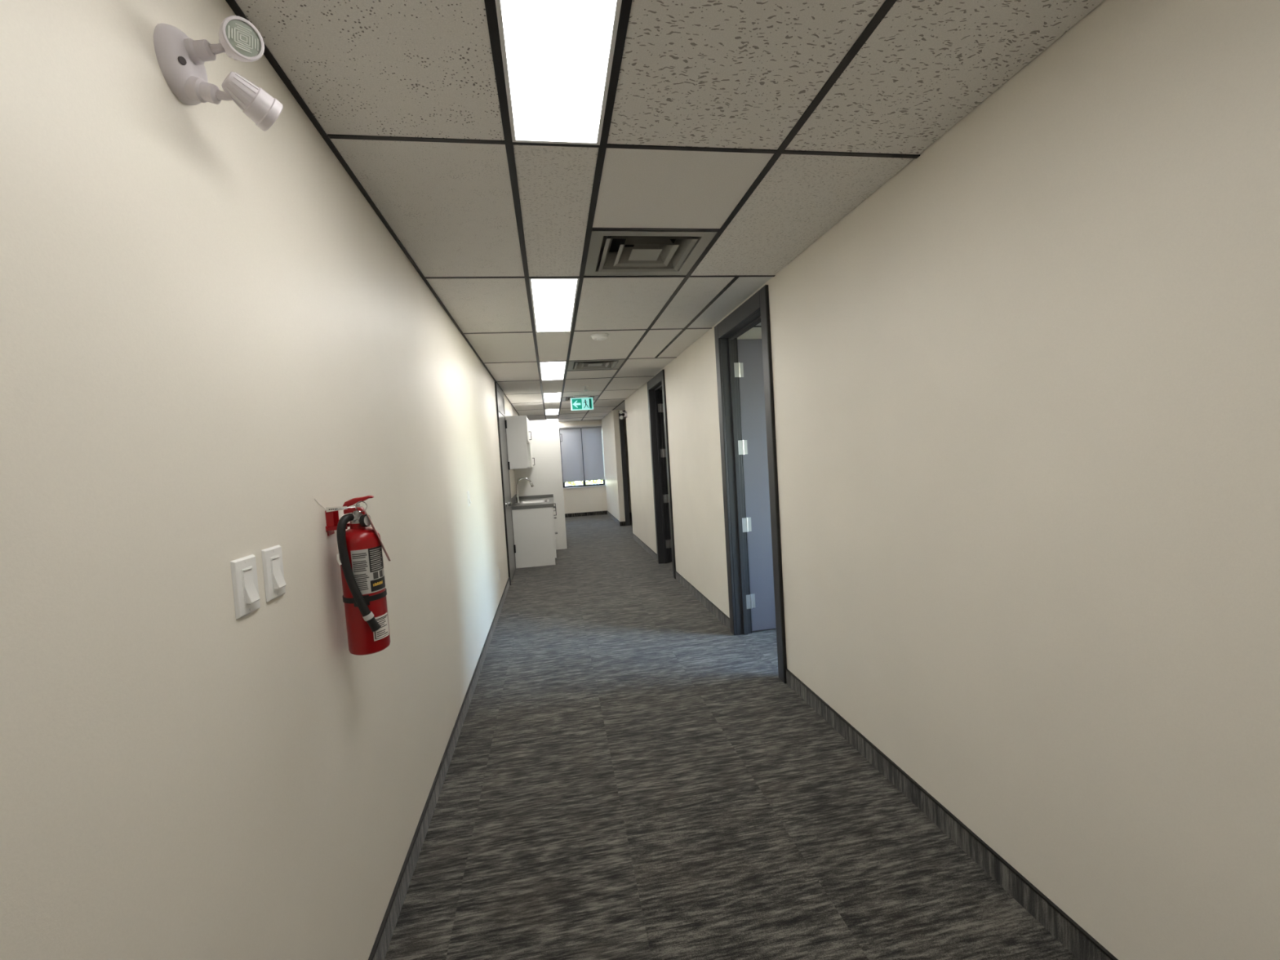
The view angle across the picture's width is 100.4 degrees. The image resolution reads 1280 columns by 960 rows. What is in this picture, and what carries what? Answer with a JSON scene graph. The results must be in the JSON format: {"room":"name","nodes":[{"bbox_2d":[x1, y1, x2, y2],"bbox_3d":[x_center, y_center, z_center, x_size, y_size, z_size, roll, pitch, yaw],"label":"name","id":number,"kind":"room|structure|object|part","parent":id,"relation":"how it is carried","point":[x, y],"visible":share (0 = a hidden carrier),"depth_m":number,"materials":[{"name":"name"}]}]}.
{"room":"office corridor","nodes":[
{"label":"office corridor","id":0,"kind":"room"},
{"bbox_2d":[0,0,518,959],"bbox_3d":[-1.292,0.051,3.844,0.120,2.600,14.000,-4,3,-9],"label":"wall","id":1,"kind":"structure","parent":0,"point":[210,333],"depth_m":0.91,"materials":[{"name":"beige paint"}]},
{"bbox_2d":[153,15,283,131],"bbox_3d":[-0.727,-0.713,0.937,0.155,0.154,0.115,-4,3,-9],"label":"lamp","id":2,"kind":"object","parent":1,"relation":"attached to","point":[180,58],"visible":1,"depth_m":0.91,"materials":[{"name":"plastic"}]},
{"bbox_3d":[-0.787,-0.719,0.926,0.034,0.116,0.104,-4,3,-9],"label":"wall plate","id":3,"kind":"part","parent":2,"relation":"part of","materials":[{"name":"plastic"}]},
{"bbox_3d":[-0.727,-0.752,0.926,0.050,0.033,0.018,-4,3,-19],"label":"arm","id":4,"kind":"part","parent":2,"relation":"part of","materials":[{"name":"plastic"}]},
{"bbox_3d":[-0.722,-0.678,0.937,0.052,0.023,0.017,-4,3,-19],"label":"arm","id":5,"kind":"part","parent":2,"relation":"part of","materials":[{"name":"plastic"}]},
{"bbox_2d":[230,554,260,619],"bbox_3d":[-0.749,0.203,1.023,0.018,0.110,0.076,-4,3,-9],"label":"light switch","id":6,"kind":"object","parent":1,"relation":"attached to","point":[246,598],"visible":1,"depth_m":1.01,"materials":[{"name":"white plastic"}]},
{"bbox_3d":[-0.751,0.203,1.023,0.002,0.070,0.035,-4,3,-9],"label":"switch frame","id":7,"kind":"part","parent":6,"relation":"part of","materials":[{"name":"white plastic"}]},
{"bbox_2d":[261,544,286,602],"bbox_3d":[-0.767,0.196,1.127,0.018,0.109,0.072,-4,3,-9],"label":"light switch","id":8,"kind":"object","parent":1,"relation":"attached to","point":[275,584],"visible":1,"depth_m":1.11,"materials":[{"name":"white plastic"}]},
{"bbox_3d":[-0.769,0.196,1.126,0.002,0.070,0.035,-4,3,-9],"label":"switch frame","id":9,"kind":"part","parent":8,"relation":"part of","materials":[{"name":"white plastic"}]},
{"bbox_2d":[314,495,391,655],"bbox_3d":[-0.756,0.253,1.438,0.159,0.427,0.130,-5,3,-22],"label":"fire extinguisher","id":10,"kind":"object","parent":1,"relation":"attached to","point":[360,556],"visible":1,"depth_m":1.41,"materials":[{"name":"red metal"}]},
{"bbox_3d":[-0.766,0.084,1.433,0.050,0.025,0.026,-4,5,-9],"label":"carry handle","id":11,"kind":"part","parent":10,"relation":"part of","materials":[{"name":"red metal"}]},
{"bbox_3d":[-0.757,0.060,1.432,0.078,0.032,0.027,-4,4,-9],"label":"lever","id":12,"kind":"part","parent":10,"relation":"part of","materials":[{"name":"red metal"}]},
{"bbox_2d":[351,552,368,590],"bbox_3d":[-0.732,0.241,1.400,0.035,0.098,0.007,-4,3,-22],"label":"print","id":13,"kind":"object","parent":10,"relation":"on","point":[360,561],"depth_m":1.40,"materials":[{"name":"grey paper"}]},
{"bbox_2d":[369,547,382,570],"bbox_3d":[-0.706,0.212,1.430,0.006,0.056,0.041,-3,3,17],"label":"print","id":14,"kind":"object","parent":10,"relation":"on","point":[375,553],"depth_m":1.42,"materials":[{"name":"grey paper"}]},
{"bbox_2d":[374,614,388,639],"bbox_3d":[-0.698,0.397,1.442,0.007,0.055,0.049,-3,3,20],"label":"print","id":15,"kind":"object","parent":10,"relation":"attached to","point":[382,620],"depth_m":1.44,"materials":[{"name":"grey paper"}]},
{"bbox_2d":[368,577,510,959],"bbox_3d":[-1.152,1.296,3.911,0.011,0.093,14.000,-4,3,-9],"label":"baseboard","id":16,"kind":"structure","parent":1,"relation":"attached to","point":[380,948],"depth_m":2.09,"materials":[{"name":"carpet"}]},
{"bbox_2d":[466,490,471,506],"bbox_3d":[-1.203,0.132,3.760,0.018,0.108,0.079,-4,3,-9],"label":"light switch","id":17,"kind":"object","parent":1,"relation":"attached to","point":[468,491],"visible":1,"depth_m":3.74,"materials":[{"name":"white plastic"}]},
{"bbox_2d":[494,382,515,585],"bbox_3d":[-1.748,0.038,6.802,0.219,2.415,0.994,-4,3,-9],"label":"door","id":18,"kind":"structure","parent":1,"relation":"in","point":[501,422],"depth_m":6.69,"materials":[{"name":"grey paint"}]},
{"bbox_3d":[-1.774,-0.977,6.765,0.012,0.215,0.848,-4,3,-9],"label":"transom panel","id":19,"kind":"part","parent":18,"relation":"part of","materials":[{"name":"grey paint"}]},
{"bbox_2d":[511,494,515,505],"bbox_3d":[-1.879,0.293,7.953,0.018,0.095,1.293,-4,3,-9],"label":"backsplash","id":20,"kind":"structure","parent":1,"relation":"attached to","point":[513,499],"depth_m":7.77,"materials":[{"name":"grey laminate"}]},
{"bbox_2d":[505,415,531,469],"bbox_3d":[-1.721,-0.528,7.626,0.330,0.726,0.641,-4,3,-9],"label":"upper cabinet","id":21,"kind":"object","parent":1,"relation":"attached to","point":[517,427],"visible":0.83,"depth_m":7.31,"materials":[{"name":"white laminate"}]},
{"bbox_3d":[-1.613,-0.723,7.637,0.019,0.350,0.637,-4,3,-9],"label":"door","id":22,"kind":"part","parent":21,"relation":"part of","materials":[{"name":"white laminate"}]},
{"bbox_2d":[528,419,534,467],"bbox_3d":[-1.827,-0.550,8.261,0.330,0.726,0.646,-4,3,-9],"label":"door","id":23,"kind":"structure","parent":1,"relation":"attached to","point":[530,442],"depth_m":8.13,"materials":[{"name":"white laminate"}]},
{"bbox_2d":[558,418,631,513],"bbox_3d":[-2.000,-0.346,13.602,5.900,2.600,0.180,-4,3,-9],"label":"wall","id":24,"kind":"structure","parent":0,"point":[593,499],"depth_m":13.65,"materials":[{"name":"beige paint"}]},
{"bbox_2d":[559,424,602,428],"bbox_3d":[-1.775,-1.345,13.470,1.633,0.040,0.084,-4,3,-9],"label":"blind valance","id":25,"kind":"object","parent":24,"relation":"attached to","point":[589,425],"visible":0.56,"depth_m":13.47,"materials":[{"name":"grey metal"}]},
{"bbox_2d":[559,428,605,488],"bbox_3d":[-1.742,-0.552,13.603,1.635,1.520,0.170,-4,3,-9],"label":"window","id":26,"kind":"structure","parent":24,"relation":"in","point":[584,485],"depth_m":13.66,"materials":[{"name":"black"}]},
{"bbox_2d":[560,426,583,482],"bbox_3d":[-1.724,-0.644,13.519,0.532,1.377,0.045,-4,3,-9],"label":"roller blind","id":27,"kind":"object","parent":26,"relation":"attached to","point":[571,445],"visible":1,"depth_m":13.53,"materials":[{"name":"fabric"}]},
{"bbox_3d":[-1.694,0.195,13.617,1.635,0.022,0.130,-4,3,-9],"label":"sill","id":28,"kind":"part","parent":26,"relation":"part of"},
{"bbox_2d":[581,426,604,480],"bbox_3d":[-1.197,-0.679,13.605,0.510,1.377,0.045,-4,3,-9],"label":"roller blind","id":29,"kind":"object","parent":26,"relation":"attached to","point":[592,441],"visible":1,"depth_m":13.62,"materials":[{"name":"fabric"}]},
{"bbox_2d":[564,510,607,517],"bbox_3d":[-2.830,0.969,13.414,4.029,0.093,0.011,-4,3,-9],"label":"baseboard","id":30,"kind":"structure","parent":24,"relation":"attached to","point":[597,513],"depth_m":13.65,"materials":[{"name":"carpet"}]},
{"bbox_2d":[601,410,619,520],"bbox_3d":[-0.654,-0.377,12.486,0.120,2.600,2.460,-4,3,-9],"label":"wall","id":31,"kind":"structure","parent":0,"point":[607,421],"depth_m":12.30,"materials":[{"name":"beige paint"}]},
{"bbox_2d":[607,511,625,526],"bbox_3d":[-0.575,0.875,12.477,0.129,0.093,2.591,-4,3,-9],"label":"baseboard","id":32,"kind":"structure","parent":31,"relation":"attached to","point":[620,523],"depth_m":11.70,"materials":[{"name":"carpet"}]},
{"bbox_2d":[612,409,625,521],"bbox_3d":[0.415,-0.391,11.355,1.863,2.600,0.120,-4,3,-9],"label":"wall","id":33,"kind":"structure","parent":0,"point":[615,412],"depth_m":11.16,"materials":[{"name":"beige paint"}]},
{"bbox_2d":[618,410,630,525],"bbox_3d":[0.033,-0.289,11.698,1.038,2.412,0.955,-4,3,-9],"label":"door","id":34,"kind":"structure","parent":33,"relation":"in","point":[621,421],"depth_m":11.16,"materials":[{"name":"grey paint"}]},
{"bbox_2d":[225,0,1104,422],"bbox_3d":[-0.018,-1.365,5.427,7.700,0.272,17.200,-4,3,-9],"label":"ceiling","id":35,"kind":"structure","parent":0,"point":[761,125],"depth_m":1.65,"materials":[{"name":"grey"}]},
{"bbox_2d":[542,392,561,402],"bbox_3d":[-1.360,-1.287,8.273,0.268,0.024,1.199,-4,3,-9],"label":"recessed light","id":36,"kind":"object","parent":35,"relation":"in","point":[548,397],"visible":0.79,"depth_m":8.22,"materials":[{"name":"white plastic"}]},
{"bbox_2d":[545,408,559,414],"bbox_3d":[-1.760,-1.371,10.677,0.268,0.024,1.199,-4,3,-9],"label":"recessed light","id":37,"kind":"object","parent":35,"relation":"in","point":[548,411],"visible":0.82,"depth_m":10.63,"materials":[{"name":"white plastic"}]},
{"bbox_2d":[539,360,566,380],"bbox_3d":[-0.961,-1.202,5.869,0.268,0.024,1.199,-4,3,-9],"label":"recessed light","id":38,"kind":"object","parent":35,"relation":"in","point":[549,371],"visible":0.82,"depth_m":5.79,"materials":[{"name":"white plastic"}]},
{"bbox_2d":[528,277,579,332],"bbox_3d":[-0.561,-1.118,3.465,0.268,0.024,1.199,-4,3,-9],"label":"recessed light","id":39,"kind":"object","parent":35,"relation":"in","point":[553,300],"visible":0.81,"depth_m":3.32,"materials":[{"name":"white plastic"}]},
{"bbox_2d":[495,0,622,145],"bbox_3d":[-0.161,-1.034,1.061,0.268,0.024,1.199,-4,3,-9],"label":"recessed light","id":40,"kind":"object","parent":35,"relation":"in","point":[557,55],"visible":1,"depth_m":1.33,"materials":[{"name":"white plastic"}]},
{"bbox_2d":[561,395,598,401],"bbox_3d":[-0.979,-1.369,8.643,0.566,0.109,0.566,-4,3,-9],"label":"ceiling vent","id":41,"kind":"object","parent":35,"relation":"in","point":[594,397],"visible":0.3,"depth_m":8.66,"materials":[{"name":"grey metal"}]},
{"bbox_2d":[570,395,593,410],"bbox_3d":[-0.898,-1.189,8.258,0.344,0.218,0.100,-4,3,-9],"label":"exit sign","id":42,"kind":"object","parent":35,"relation":"hanging from","point":[579,402],"visible":1,"depth_m":8.23,"materials":[{"name":"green plastic"}]},
{"bbox_3d":[-0.971,-1.170,8.217,0.150,0.156,0.002,-4,3,-9],"label":"arrow panel","id":43,"kind":"part","parent":42,"relation":"part of","materials":[{"name":"teal plastic"}]},
{"bbox_2d":[567,359,625,370],"bbox_3d":[-0.479,-1.264,5.638,0.566,0.109,0.566,-4,3,-9],"label":"ceiling vent","id":44,"kind":"object","parent":35,"relation":"in","point":[592,364],"visible":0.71,"depth_m":5.70,"materials":[{"name":"grey metal"}]},
{"bbox_3d":[-0.477,-1.240,5.639,0.146,0.046,0.146,-4,3,-9],"label":"plate","id":45,"kind":"part","parent":44,"relation":"part of","materials":[{"name":"grey metal"}]},
{"bbox_2d":[591,333,608,340],"bbox_3d":[-0.321,-1.141,4.268,0.144,0.042,0.144,-4,3,-9],"label":"smoke detector","id":46,"kind":"object","parent":35,"relation":"attached to","point":[596,336],"visible":1,"depth_m":4.22,"materials":[{"name":"white plastic"}]},
{"bbox_2d":[584,230,717,275],"bbox_3d":[0.021,-1.159,2.633,0.566,0.109,0.566,-4,3,-9],"label":"ceiling vent","id":47,"kind":"object","parent":35,"relation":"in","point":[640,252],"visible":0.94,"depth_m":2.65,"materials":[{"name":"grey metal"}]},
{"bbox_3d":[0.023,-1.135,2.634,0.146,0.046,0.146,-4,3,-9],"label":"plate","id":48,"kind":"part","parent":47,"relation":"part of","materials":[{"name":"grey metal"}]},
{"bbox_2d":[384,512,1078,959],"bbox_3d":[0.140,1.251,5.545,7.700,0.120,17.200,-4,3,-9],"label":"floor","id":49,"kind":"structure","parent":0,"point":[631,775],"depth_m":2.13,"materials":[{"name":"black carpet"}]},
{"bbox_2d":[511,502,557,568],"bbox_3d":[-1.553,0.775,8.027,0.615,0.811,1.287,-4,3,-9],"label":"base cabinet","id":50,"kind":"object","parent":49,"relation":"on","point":[534,530],"visible":0.81,"depth_m":7.39,"materials":[{"name":"white laminate"}]},
{"bbox_2d":[511,493,554,510],"bbox_3d":[-1.597,0.299,8.000,0.589,0.145,1.293,-4,3,-9],"label":"countertop","id":51,"kind":"structure","parent":50,"relation":"on","point":[550,497],"depth_m":7.60,"materials":[{"name":"grey laminate"}]},
{"bbox_2d":[515,477,533,502],"bbox_3d":[-1.705,0.142,7.888,0.279,0.367,0.118,-4,3,-9],"label":"kitchen faucet","id":52,"kind":"object","parent":51,"relation":"on","point":[519,479],"visible":1,"depth_m":7.83,"materials":[{"name":"silver metal"}]},
{"bbox_3d":[-1.712,0.104,7.854,0.229,0.287,0.025,-4,3,-9],"label":"spout","id":53,"kind":"part","parent":52,"relation":"part of","materials":[{"name":"silver metal"}]},
{"bbox_2d":[514,499,549,504],"bbox_3d":[-1.587,0.405,7.898,0.486,0.172,0.536,-4,3,-9],"label":"sink","id":54,"kind":"object","parent":51,"relation":"in","point":[538,500],"visible":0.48,"depth_m":8.09,"materials":[{"name":"metal"}]},
{"bbox_3d":[-1.231,0.728,7.638,0.019,0.711,0.413,-4,3,-9],"label":"door","id":55,"kind":"part","parent":50,"relation":"part of","materials":[{"name":"white laminate"}]},
{"bbox_2d":[514,419,567,549],"bbox_3d":[-1.663,0.083,8.954,0.791,2.120,0.620,-4,3,-9],"label":"wall","id":56,"kind":"structure","parent":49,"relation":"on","point":[545,474],"depth_m":8.65,"materials":[{"name":"white paint"}]},
{"bbox_2d":[737,327,761,339],"bbox_3d":[2.302,-0.202,4.636,3.143,2.600,0.120,-4,3,-9],"label":"wall","id":57,"kind":"structure","parent":0,"point":[754,332],"depth_m":4.31,"materials":[{"name":"paint"}]},
{"bbox_2d":[624,0,1279,959],"bbox_3d":[0.868,-0.057,3.333,0.120,2.600,12.290,-4,3,-9],"label":"wall","id":58,"kind":"structure","parent":0,"point":[1026,388],"depth_m":1.41,"materials":[{"name":"beige paint"}]},
{"bbox_2d":[619,410,626,419],"bbox_3d":[-0.294,-1.122,9.196,0.134,0.153,0.118,-4,3,-9],"label":"lamp","id":59,"kind":"object","parent":58,"relation":"attached to","point":[620,411],"visible":1,"depth_m":9.16,"materials":[{"name":"plastic"}]},
{"bbox_2d":[646,368,675,578],"bbox_3d":[0.714,-0.105,6.715,0.955,2.412,1.053,-4,3,-9],"label":"door","id":60,"kind":"structure","parent":58,"relation":"in","point":[657,408],"depth_m":7.04,"materials":[{"name":"grey paint"}]},
{"bbox_2d":[714,284,786,683],"bbox_3d":[1.199,-0.004,3.801,0.955,2.412,1.038,-4,3,-9],"label":"door","id":61,"kind":"structure","parent":58,"relation":"in","point":[744,375],"depth_m":4.13,"materials":[{"name":"grey paint"}]},
{"bbox_2d":[632,533,1118,959],"bbox_3d":[0.879,1.198,3.378,0.011,0.093,12.290,-4,3,-9],"label":"baseboard","id":62,"kind":"structure","parent":58,"relation":"attached to","point":[1082,944],"depth_m":1.88,"materials":[{"name":"carpet"}]},
{"label":"outside","id":63,"kind":"structure","parent":0,"visible":0},
{"bbox_3d":[-3.329,0.768,26.810,30.000,0.050,26.100,-4,3,-9],"label":"pavement","id":64,"kind":"object","parent":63,"visible":0},
{"bbox_2d":[564,480,603,485],"bbox_3d":[-4.086,-0.305,18.588,7.064,3.146,1.506,-4,3,-9],"label":"hedge","id":65,"kind":"object","parent":64,"relation":"on","point":[596,482],"visible":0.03,"depth_m":18.77,"materials":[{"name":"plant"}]}
]}

